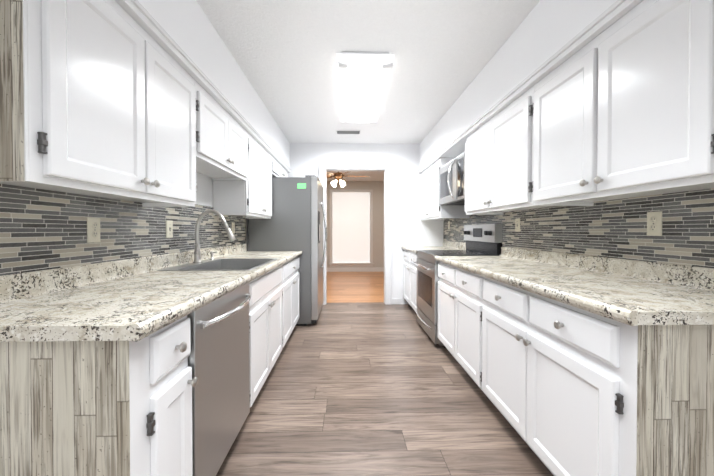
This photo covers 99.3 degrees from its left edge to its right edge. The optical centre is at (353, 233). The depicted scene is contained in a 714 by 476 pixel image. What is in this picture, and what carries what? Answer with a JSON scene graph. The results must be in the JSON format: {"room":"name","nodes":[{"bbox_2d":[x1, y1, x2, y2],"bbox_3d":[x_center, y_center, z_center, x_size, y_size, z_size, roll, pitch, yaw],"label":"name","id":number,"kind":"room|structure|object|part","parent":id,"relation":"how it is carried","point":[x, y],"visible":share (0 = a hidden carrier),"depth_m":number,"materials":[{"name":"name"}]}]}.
{"room":"kitchen","nodes":[
{"label":"kitchen","id":0,"kind":"room"},
{"bbox_2d":[195,172,247,250],"bbox_3d":[-1.273,-0.104,0.899,0.150,2.440,7.594,0,1,-1],"label":"wall","id":1,"kind":"structure","parent":0,"point":[204,190],"depth_m":2.53,"materials":[{"name":"white paint"}]},
{"bbox_2d":[0,0,196,206],"bbox_3d":[-1.032,-0.544,1.289,0.344,0.788,0.928,0,1,-1],"label":"upper cabinet","id":2,"kind":"object","parent":1,"relation":"attached to","point":[112,103],"depth_m":1.09,"materials":[{"name":"white paint"}]},
{"bbox_2d":[0,0,24,180],"bbox_3d":[-1.049,-0.733,0.827,0.290,1.176,0.006,0,1,-1],"label":"wood end panel","id":3,"kind":"object","parent":2,"relation":"attached to","point":[12,167],"visible":1,"depth_m":0.83,"materials":[{"name":"beige wood"}]},
{"bbox_3d":[-0.901,-0.539,0.832,0.004,0.788,0.008,0,1,-1],"label":"left near wall cabinet stile","id":4,"kind":"part","parent":2,"relation":"part of","materials":[{"name":"white wood"}]},
{"bbox_2d":[0,184,245,275],"bbox_3d":[-1.220,-0.047,2.015,0.008,0.358,3.020,0,1,-1],"label":"backsplash","id":5,"kind":"structure","parent":1,"relation":"attached to","point":[41,229],"depth_m":1.36,"materials":[{"name":"tile"}]},
{"bbox_2d":[87,217,99,242],"bbox_3d":[-1.197,-0.017,1.400,0.008,0.115,0.070,0,1,-1],"label":"electrical outlet plate","id":6,"kind":"object","parent":5,"relation":"attached to","point":[93,229],"visible":1,"depth_m":1.39,"materials":[{"name":"beige plastic"}]},
{"bbox_2d":[166,220,172,237],"bbox_3d":[-1.206,-0.030,1.995,0.017,0.115,0.070,0,1,-1],"label":"electrical outlet plate","id":7,"kind":"object","parent":5,"relation":"attached to","point":[169,228],"visible":1,"depth_m":1.99,"materials":[{"name":"beige plastic"}]},
{"bbox_2d":[232,222,234,233],"bbox_3d":[-1.237,-0.058,3.114,0.008,0.115,0.070,0,1,-1],"label":"electrical outlet plate","id":8,"kind":"object","parent":5,"relation":"attached to","point":[233,228],"visible":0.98,"depth_m":3.11,"materials":[{"name":"beige plastic"}]},
{"bbox_2d":[115,0,290,171],"bbox_3d":[-1.069,-0.928,2.699,0.336,0.048,3.741,0,1,-1],"label":"trim","id":9,"kind":"structure","parent":1,"relation":"attached to","point":[141,16],"depth_m":1.60,"materials":[{"name":"white paint"}]},
{"bbox_2d":[138,0,289,166],"bbox_3d":[-1.081,-1.149,2.698,0.317,0.390,3.744,0,1,-1],"label":"soffit","id":10,"kind":"structure","parent":1,"relation":"attached to","point":[188,27],"depth_m":1.97,"materials":[{"name":"white paint"}]},
{"bbox_2d":[194,79,247,180],"bbox_3d":[-1.053,-0.678,2.205,0.344,0.440,0.903,0,1,-1],"label":"upper cabinet","id":11,"kind":"object","parent":1,"relation":"attached to","point":[221,145],"visible":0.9,"depth_m":2.10,"materials":[{"name":"white paint"}]},
{"bbox_2d":[213,131,271,218],"bbox_3d":[-1.074,-0.539,3.087,0.344,0.738,0.853,0,1,-1],"label":"upper cabinet","id":12,"kind":"object","parent":1,"relation":"attached to","point":[250,197],"visible":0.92,"depth_m":2.77,"materials":[{"name":"white paint"}]},
{"bbox_2d":[271,156,288,176],"bbox_3d":[-1.096,-0.818,4.041,0.344,0.200,1.059,0,1,-1],"label":"upper cabinet","id":13,"kind":"object","parent":1,"relation":"attached to","point":[278,170],"visible":0.33,"depth_m":3.82,"materials":[{"name":"white paint"}]},
{"bbox_2d":[327,181,383,267],"bbox_3d":[-0.037,-0.199,8.332,5.400,2.470,0.100,0,1,-1],"label":"wall","id":14,"kind":"structure","parent":0,"point":[377,187],"depth_m":8.29,"materials":[{"name":"beige paint"}]},
{"bbox_2d":[288,143,443,303],"bbox_3d":[0.046,-0.145,4.668,2.662,2.440,0.120,0,1,-1],"label":"wall","id":15,"kind":"structure","parent":0,"point":[413,229],"depth_m":4.62,"materials":[{"name":"white paint"}]},
{"bbox_2d":[319,162,391,304],"bbox_3d":[0.023,0.002,4.663,1.104,2.147,0.168,0,1,-1],"label":"door frame","id":16,"kind":"structure","parent":15,"relation":"attached to","point":[324,168],"depth_m":4.59,"materials":[{"name":"white wood"}]},
{"bbox_2d":[327,267,403,303],"bbox_3d":[0.006,0.999,6.450,5.400,0.115,3.689,0,1,-1],"label":"baseboard","id":17,"kind":"structure","parent":15,"relation":"attached to","point":[369,269],"depth_m":8.28,"materials":[{"name":"white wood"}]},
{"bbox_2d":[196,0,539,180],"bbox_3d":[0.090,-1.410,2.795,5.400,0.130,11.350,0,1,-1],"label":"ceiling","id":18,"kind":"structure","parent":0,"point":[283,53],"depth_m":2.22,"materials":[{"name":"paint"}]},
{"bbox_2d":[327,172,368,186],"bbox_3d":[-0.301,-1.203,6.437,1.264,0.423,1.271,0,1,-1],"label":"ceiling fan","id":19,"kind":"object","parent":18,"relation":"hanging from","point":[338,176],"visible":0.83,"depth_m":6.34,"materials":[{"name":"brown metal"}]},
{"bbox_2d":[335,130,360,133],"bbox_3d":[-0.074,-1.351,4.038,0.340,0.011,0.150,0,1,-1],"label":"ceiling vent","id":20,"kind":"object","parent":18,"relation":"in","point":[348,131],"visible":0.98,"depth_m":4.00,"materials":[{"name":"white metal"}]},
{"bbox_2d":[336,52,393,123],"bbox_3d":[0.070,-1.290,2.821,0.422,0.106,1.200,0,1,-1],"label":"ceiling light fixture","id":21,"kind":"object","parent":18,"relation":"attached to","point":[363,77],"visible":1,"depth_m":2.51,"materials":[{"name":"white"}]},
{"bbox_2d":[216,272,553,475],"bbox_3d":[0.090,1.145,2.823,5.400,0.100,11.350,0,1,-1],"label":"floor","id":22,"kind":"structure","parent":0,"point":[368,389],"depth_m":1.91,"materials":[{"name":"laminate"}]},
{"bbox_2d":[0,315,197,475],"bbox_3d":[-0.866,0.693,0.927,0.658,0.846,0.296,0,1,-1],"label":"base cabinet","id":23,"kind":"object","parent":22,"relation":"on","point":[162,382],"depth_m":0.78,"materials":[{"name":"white paint"}]},
{"bbox_3d":[-0.887,0.694,0.782,0.608,0.846,0.006,0,1,-1],"label":"left wood base end panel","id":24,"kind":"part","parent":23,"relation":"part of","materials":[{"name":"beige wood"}]},
{"bbox_2d":[187,283,250,475],"bbox_3d":[-0.850,0.688,1.386,0.678,0.845,0.608,0,1,-1],"label":"dishwasher","id":25,"kind":"object","parent":22,"relation":"on","point":[219,359],"visible":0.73,"depth_m":1.28,"materials":[{"name":"silver metal"}]},
{"bbox_2d":[249,266,282,406],"bbox_3d":[-0.894,0.680,2.143,0.658,0.846,0.885,0,1,-1],"label":"base cabinet","id":26,"kind":"object","parent":22,"relation":"on","point":[265,321],"visible":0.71,"depth_m":2.02,"materials":[{"name":"white paint"}]},
{"bbox_2d":[248,175,326,325],"bbox_3d":[-0.795,0.197,3.994,0.889,1.772,0.906,0,1,-1],"label":"refrigerator","id":27,"kind":"object","parent":22,"relation":"on","point":[294,222],"visible":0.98,"depth_m":3.54,"materials":[{"name":"silver metal"}]},
{"bbox_2d":[281,257,299,347],"bbox_3d":[-0.915,0.670,3.053,0.658,0.846,0.933,0,1,-1],"label":"base cabinet","id":28,"kind":"object","parent":22,"relation":"on","point":[290,284],"visible":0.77,"depth_m":2.94,"materials":[{"name":"white paint"}]},
{"bbox_2d":[0,244,301,341],"bbox_3d":[-0.897,0.194,2.143,0.654,0.129,2.767,0,1,-1],"label":"countertop","id":29,"kind":"structure","parent":28,"relation":"on","point":[136,299],"depth_m":1.09,"materials":[{"name":"stone"}]},
{"bbox_2d":[193,210,235,262],"bbox_3d":[-1.018,0.016,2.310,0.306,0.387,0.307,0,1,-1],"label":"faucet set","id":30,"kind":"object","parent":29,"relation":"on","point":[197,251],"visible":1,"depth_m":2.20,"materials":[{"name":"silver metal"}]},
{"bbox_2d":[157,258,277,270],"bbox_3d":[-0.905,0.313,2.186,0.555,0.202,0.740,0,1,-1],"label":"sink basin","id":31,"kind":"object","parent":29,"relation":"in","point":[232,264],"visible":0.19,"depth_m":2.46,"materials":[{"name":"silver metal"}]},
{"bbox_2d":[403,250,417,311],"bbox_3d":[1.057,0.658,4.146,0.658,0.846,0.981,0,1,-1],"label":"base cabinet","id":32,"kind":"object","parent":22,"relation":"on","point":[409,281],"visible":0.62,"depth_m":4.08,"materials":[{"name":"white paint"}]},
{"bbox_2d":[401,240,465,253],"bbox_3d":[1.060,0.172,4.140,0.654,0.129,0.983,0,1,-1],"label":"countertop","id":33,"kind":"structure","parent":32,"relation":"on","point":[449,245],"depth_m":4.06,"materials":[{"name":"stone"}]},
{"bbox_2d":[412,224,501,347],"bbox_3d":[1.049,0.495,3.266,0.712,1.190,0.763,0,1,-1],"label":"range","id":34,"kind":"object","parent":22,"relation":"on","point":[483,239],"visible":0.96,"depth_m":3.10,"materials":[{"name":"silver metal"}]},
{"bbox_2d":[437,262,494,405],"bbox_3d":[1.097,0.677,2.413,0.658,0.846,0.939,0,1,-1],"label":"base cabinet","id":35,"kind":"object","parent":22,"relation":"on","point":[460,303],"visible":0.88,"depth_m":2.26,"materials":[{"name":"white paint"}]},
{"bbox_2d":[481,277,713,475],"bbox_3d":[1.119,0.687,1.429,0.658,0.846,1.027,0,1,-1],"label":"base cabinet","id":36,"kind":"object","parent":22,"relation":"on","point":[559,383],"depth_m":1.04,"materials":[{"name":"white paint"}]},
{"bbox_2d":[434,247,713,325],"bbox_3d":[1.112,0.197,1.889,0.654,0.129,1.979,0,1,-1],"label":"countertop","id":37,"kind":"structure","parent":36,"relation":"on","point":[631,292],"depth_m":1.34,"materials":[{"name":"stone"}]},
{"bbox_3d":[1.156,0.693,0.919,0.608,0.846,0.006,0,1,-1],"label":"wood end panel of the right base cabinet","id":38,"kind":"part","parent":36,"relation":"part of","materials":[{"name":"beige wood"}]},
{"bbox_3d":[-0.075,0.916,8.343,1.035,0.240,0.100,0,1,-1],"label":"wall","id":39,"kind":"structure","parent":0,"visible":0},
{"bbox_2d":[329,189,373,266],"bbox_3d":[-0.074,-0.154,8.307,1.215,2.100,0.150,0,1,-1],"label":"window","id":40,"kind":"structure","parent":39,"relation":"in","point":[369,264],"depth_m":8.27,"materials":[{"name":"white"}]},
{"bbox_2d":[333,192,369,262],"bbox_3d":[-0.075,-0.169,8.328,1.011,1.930,0.068,0,1,-1],"label":"blinds","id":41,"kind":"object","parent":40,"relation":"attached to","point":[350,227],"visible":1,"depth_m":8.30,"materials":[{"name":"white"}]},
{"bbox_3d":[1.538,-0.105,0.964,0.150,2.440,7.594,0,1,-1],"label":"wall","id":42,"kind":"structure","parent":0,"visible":0},
{"bbox_2d":[420,158,469,220],"bbox_3d":[1.183,-0.556,4.136,0.407,0.726,0.981,0,1,-1],"label":"upper cabinet","id":43,"kind":"object","parent":42,"relation":"attached to","point":[431,209],"visible":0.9,"depth_m":3.90,"materials":[{"name":"white paint"}]},
{"bbox_2d":[439,153,464,204],"bbox_3d":[1.180,-0.551,3.257,0.454,0.432,0.763,0,1,-1],"label":"over-the-range microwave","id":44,"kind":"object","parent":42,"relation":"attached to","point":[452,182],"visible":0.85,"depth_m":3.11,"materials":[{"name":"silver metal"}]},
{"bbox_2d":[464,85,554,214],"bbox_3d":[1.224,-0.537,2.349,0.407,0.726,1.043,0,1,-1],"label":"upper cabinet","id":45,"kind":"object","parent":42,"relation":"attached to","point":[499,163],"visible":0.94,"depth_m":2.17,"materials":[{"name":"white paint"}]},
{"bbox_2d":[419,0,616,168],"bbox_3d":[1.232,-1.149,2.749,0.380,0.390,3.749,0,1,-1],"label":"soffit","id":46,"kind":"structure","parent":42,"relation":"attached to","point":[544,31],"depth_m":1.98,"materials":[{"name":"white paint"}]},
{"bbox_2d":[418,0,642,172],"bbox_3d":[1.219,-0.929,2.750,0.399,0.048,3.746,0,1,-1],"label":"trim","id":47,"kind":"structure","parent":42,"relation":"attached to","point":[596,27],"depth_m":1.66,"materials":[{"name":"white paint"}]},
{"bbox_2d":[443,188,713,267],"bbox_3d":[1.421,-0.053,2.603,0.008,0.358,4.074,0,1,-1],"label":"backsplash","id":48,"kind":"structure","parent":42,"relation":"attached to","point":[616,228],"depth_m":1.64,"materials":[{"name":"tile"}]},
{"bbox_2d":[515,218,519,231],"bbox_3d":[1.408,-0.075,2.620,0.017,0.115,0.070,0,1,-1],"label":"electrical outlet plate","id":49,"kind":"object","parent":48,"relation":"attached to","point":[517,224],"visible":1,"depth_m":2.62,"materials":[{"name":"beige plastic"}]},
{"bbox_2d":[647,211,661,235],"bbox_3d":[1.439,-0.048,1.456,0.008,0.115,0.070,0,1,-1],"label":"electrical outlet plate","id":50,"kind":"object","parent":48,"relation":"attached to","point":[654,223],"visible":1,"depth_m":1.45,"materials":[{"name":"beige plastic"}]},
{"bbox_2d":[532,0,713,205],"bbox_3d":[1.247,-0.526,1.354,0.407,0.726,0.945,0,1,-1],"label":"upper cabinet","id":51,"kind":"object","parent":42,"relation":"attached to","point":[623,107],"visible":0.98,"depth_m":1.19,"materials":[{"name":"white paint"}]}
]}

